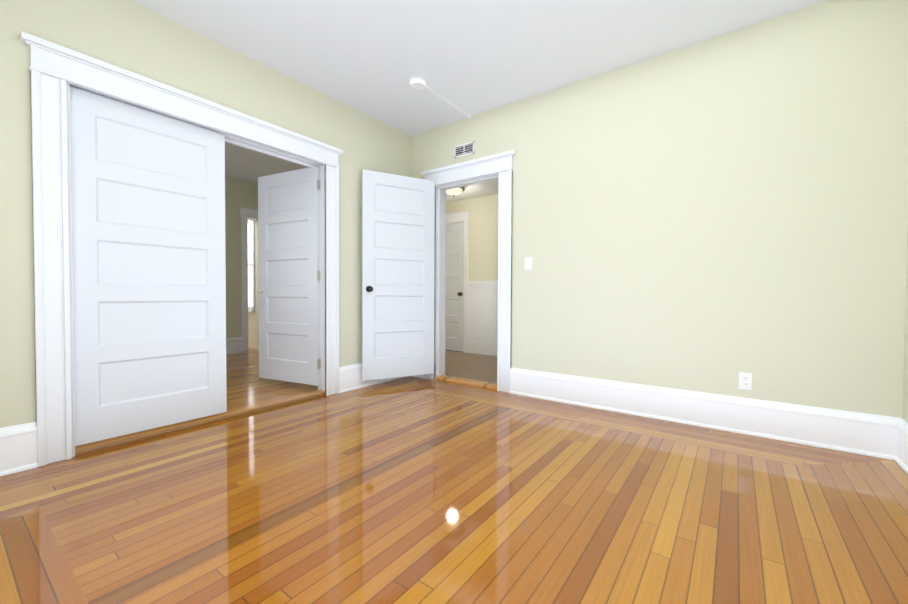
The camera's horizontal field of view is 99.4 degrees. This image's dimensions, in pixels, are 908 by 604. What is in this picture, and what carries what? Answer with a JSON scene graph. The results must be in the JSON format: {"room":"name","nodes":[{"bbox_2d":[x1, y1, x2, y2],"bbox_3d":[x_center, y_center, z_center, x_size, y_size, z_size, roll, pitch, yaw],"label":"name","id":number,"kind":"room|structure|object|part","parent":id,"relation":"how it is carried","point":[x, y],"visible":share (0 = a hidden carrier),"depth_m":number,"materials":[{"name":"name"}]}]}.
{"room":"empty room","nodes":[
{"label":"empty room","id":0,"kind":"room"},
{"bbox_2d":[0,0,409,427],"bbox_3d":[-1.688,-0.493,2.873,0.160,2.700,3.795,1,1,36],"label":"wall","id":1,"kind":"structure","parent":0,"point":[135,37],"depth_m":2.38,"materials":[{"name":"yellow paint"}]},
{"bbox_2d":[70,87,226,445],"bbox_3d":[-1.960,-0.198,2.526,0.096,2.030,0.821,1,1,36],"label":"door","id":2,"kind":"structure","parent":1,"relation":"in","point":[148,257],"depth_m":2.44,"materials":[{"name":"white paint"}]},
{"bbox_2d":[20,31,342,466],"bbox_3d":[-1.697,-0.265,2.846,0.235,2.245,2.006,1,1,36],"label":"door frame","id":3,"kind":"structure","parent":1,"relation":"attached to","point":[54,69],"depth_m":2.11,"materials":[{"name":"white paint"}]},
{"bbox_2d":[75,389,324,455],"bbox_3d":[-1.704,0.842,2.889,0.155,0.030,1.673,1,1,36],"label":"sill","id":4,"kind":"structure","parent":1,"relation":"attached to","point":[142,435],"depth_m":2.66,"materials":[{"name":"brown wood"}]},
{"bbox_2d":[0,363,407,476],"bbox_3d":[-1.567,0.739,2.904,0.034,0.236,3.635,1,1,36],"label":"baseboard","id":5,"kind":"structure","parent":1,"relation":"attached to","point":[18,448],"depth_m":2.00,"materials":[{"name":"white paint"}]},
{"bbox_2d":[257,166,320,385],"bbox_3d":[-1.606,-0.239,3.729,0.810,2.020,0.156,1,1,26],"label":"door","id":6,"kind":"structure","parent":1,"relation":"in","point":[289,278],"depth_m":3.70,"materials":[{"name":"white paint"}]},
{"bbox_2d":[225,176,258,348],"bbox_3d":[-4.302,-0.543,4.888,0.160,2.700,3.635,1,1,36],"label":"wall","id":7,"kind":"structure","parent":0,"point":[239,194],"depth_m":5.99,"materials":[{"name":"yellow paint"}]},
{"bbox_2d":[226,337,242,353],"bbox_3d":[-4.319,0.692,4.731,0.034,0.236,3.330,1,1,36],"label":"baseboard","id":8,"kind":"structure","parent":7,"relation":"attached to","point":[234,345],"depth_m":5.95,"materials":[{"name":"white paint"}]},
{"bbox_2d":[240,207,257,351],"bbox_3d":[-3.316,-0.350,6.215,0.188,2.270,0.305,1,1,36],"label":"door frame","id":9,"kind":"structure","parent":7,"relation":"attached to","point":[246,213],"depth_m":6.08,"materials":[{"name":"white paint"}]},
{"bbox_2d":[0,347,907,603],"bbox_3d":[-1.675,0.863,4.101,9.050,0.060,5.435,1,1,36],"label":"floor","id":10,"kind":"structure","parent":0,"point":[410,490],"depth_m":1.64,"materials":[{"name":"brown wood"}]},
{"bbox_2d":[446,194,497,280],"bbox_3d":[0.489,-0.544,5.961,3.220,2.700,0.160,1,1,36],"label":"wall","id":11,"kind":"structure","parent":0,"point":[483,242],"depth_m":5.89,"materials":[{"name":"beige paint"}]},
{"bbox_2d":[445,222,463,351],"bbox_3d":[-0.147,-0.241,6.370,0.794,2.058,0.178,1,1,36],"label":"hall door","id":12,"kind":"structure","parent":11,"relation":"in","point":[454,316],"depth_m":6.24,"materials":[{"name":"white paint"}]},
{"bbox_2d":[446,211,468,352],"bbox_3d":[-0.131,-0.320,6.402,1.005,2.230,0.186,1,1,36],"label":"door frame","id":13,"kind":"structure","parent":11,"relation":"attached to","point":[457,217],"depth_m":6.07,"materials":[{"name":"white paint"}]},
{"bbox_2d":[467,281,497,355],"bbox_3d":[0.906,0.251,5.547,1.715,1.130,0.035,1,1,36],"label":"wainscoting","id":14,"kind":"structure","parent":11,"relation":"attached to","point":[482,317],"depth_m":5.89,"materials":[{"name":"white paint"}]},
{"bbox_2d":[446,180,498,202],"bbox_3d":[-0.038,-1.752,5.211,2.900,0.300,1.640,1,1,36],"label":"ceiling","id":15,"kind":"structure","parent":0,"point":[481,189],"depth_m":5.60,"materials":[{"name":"paint"}]},
{"bbox_2d":[446,187,464,196],"bbox_3d":[-0.004,-1.539,5.364,0.320,0.132,0.320,1,1,36],"label":"hall ceiling light","id":16,"kind":"object","parent":15,"relation":"attached to","point":[456,191],"visible":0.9,"depth_m":5.30,"materials":[{"name":"white glass"}]},
{"bbox_2d":[133,0,826,183],"bbox_3d":[-2.131,-1.903,3.274,9.210,0.100,3.955,1,1,36],"label":"ceiling","id":17,"kind":"structure","parent":0,"point":[370,58],"depth_m":2.71,"materials":[{"name":"paint"}]},
{"bbox_2d":[408,76,426,89],"bbox_3d":[-0.302,-1.819,3.209,0.156,0.050,0.156,1,1,36],"label":"smoke detector","id":18,"kind":"object","parent":17,"relation":"attached to","point":[417,82],"visible":1,"depth_m":3.17,"materials":[{"name":"white plastic"}]},
{"bbox_2d":[425,86,471,117],"bbox_3d":[-0.047,-1.841,3.555,0.032,0.018,0.720,1,1,36],"label":"conduit","id":19,"kind":"object","parent":17,"relation":"attached to","point":[446,100],"depth_m":3.53,"materials":[{"name":"white plastic"}]},
{"bbox_2d":[248,0,907,417],"bbox_3d":[-1.015,-0.528,4.831,9.210,2.700,0.160,1,1,36],"label":"wall","id":20,"kind":"structure","parent":0,"point":[718,214],"depth_m":2.62,"materials":[{"name":"yellow paint"}]},
{"bbox_2d":[248,220,254,311],"bbox_3d":[-3.688,-0.625,6.659,0.915,1.580,0.050,1,1,36],"label":"window","id":21,"kind":"structure","parent":20,"relation":"in","point":[251,266],"depth_m":6.46,"materials":[{"name":"glass"}]},
{"bbox_3d":[-3.659,-0.625,6.661,0.780,1.400,0.010,1,1,36],"label":"glass","id":22,"kind":"part","parent":21,"relation":"part of","materials":[{"name":"white glass"}]},
{"bbox_2d":[362,169,434,380],"bbox_3d":[-0.552,-0.256,3.906,0.765,2.035,0.173,0,1,-29],"label":"back door","id":23,"kind":"structure","parent":20,"relation":"in","point":[398,219],"depth_m":3.88,"materials":[{"name":"white paint"}]},
{"bbox_3d":[-0.835,-0.127,3.753,0.059,0.059,0.173,0,1,-29],"label":"knob","id":24,"kind":"part","parent":23,"relation":"part of","materials":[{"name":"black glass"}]},
{"bbox_2d":[454,141,473,157],"bbox_3d":[0.102,-1.541,3.893,0.240,0.115,0.006,1,1,36],"label":"air vent","id":25,"kind":"object","parent":20,"relation":"in","point":[464,149],"visible":1,"depth_m":3.89,"materials":[{"name":"white metal"}]},
{"bbox_2d":[436,375,496,389],"bbox_3d":[0.161,0.828,3.994,0.770,0.030,0.155,1,1,36],"label":"sill","id":26,"kind":"structure","parent":20,"relation":"attached to","point":[482,384],"depth_m":3.94,"materials":[{"name":"brown wood"}]},
{"bbox_2d":[421,150,515,392],"bbox_3d":[0.157,-0.279,3.961,1.124,2.245,0.235,1,1,36],"label":"door frame","id":27,"kind":"structure","parent":20,"relation":"attached to","point":[501,164],"depth_m":3.71,"materials":[{"name":"white paint"}]},
{"bbox_2d":[525,257,531,269],"bbox_3d":[0.672,-0.350,3.488,0.070,0.114,0.016,1,1,36],"label":"switch plate","id":28,"kind":"object","parent":20,"relation":"attached to","point":[528,263],"visible":1,"depth_m":3.49,"materials":[{"name":"white plastic"}]},
{"bbox_2d":[412,368,900,459],"bbox_3d":[0.996,0.743,3.258,3.750,0.236,0.034,1,1,36],"label":"baseboard","id":29,"kind":"structure","parent":20,"relation":"attached to","point":[872,435],"depth_m":2.62,"materials":[{"name":"white paint"}]},
{"bbox_2d":[739,372,751,389],"bbox_3d":[1.948,0.529,2.572,0.070,0.114,0.008,1,1,36],"label":"electrical outlet","id":30,"kind":"object","parent":20,"relation":"attached to","point":[745,381],"visible":1,"depth_m":2.57,"materials":[{"name":"white plastic"}]},
{"bbox_2d":[902,228,907,421],"bbox_3d":[1.465,-0.435,0.562,0.160,2.700,3.795,1,1,36],"label":"wall","id":31,"kind":"structure","parent":0,"point":[905,398],"depth_m":2.13,"materials":[{"name":"yellow paint"}]},
{"bbox_2d":[894,418,907,473],"bbox_3d":[1.429,0.794,0.708,0.034,0.236,3.635,1,1,36],"label":"baseboard","id":32,"kind":"structure","parent":31,"relation":"attached to","point":[901,459],"depth_m":2.09,"materials":[{"name":"white paint"}]}
]}

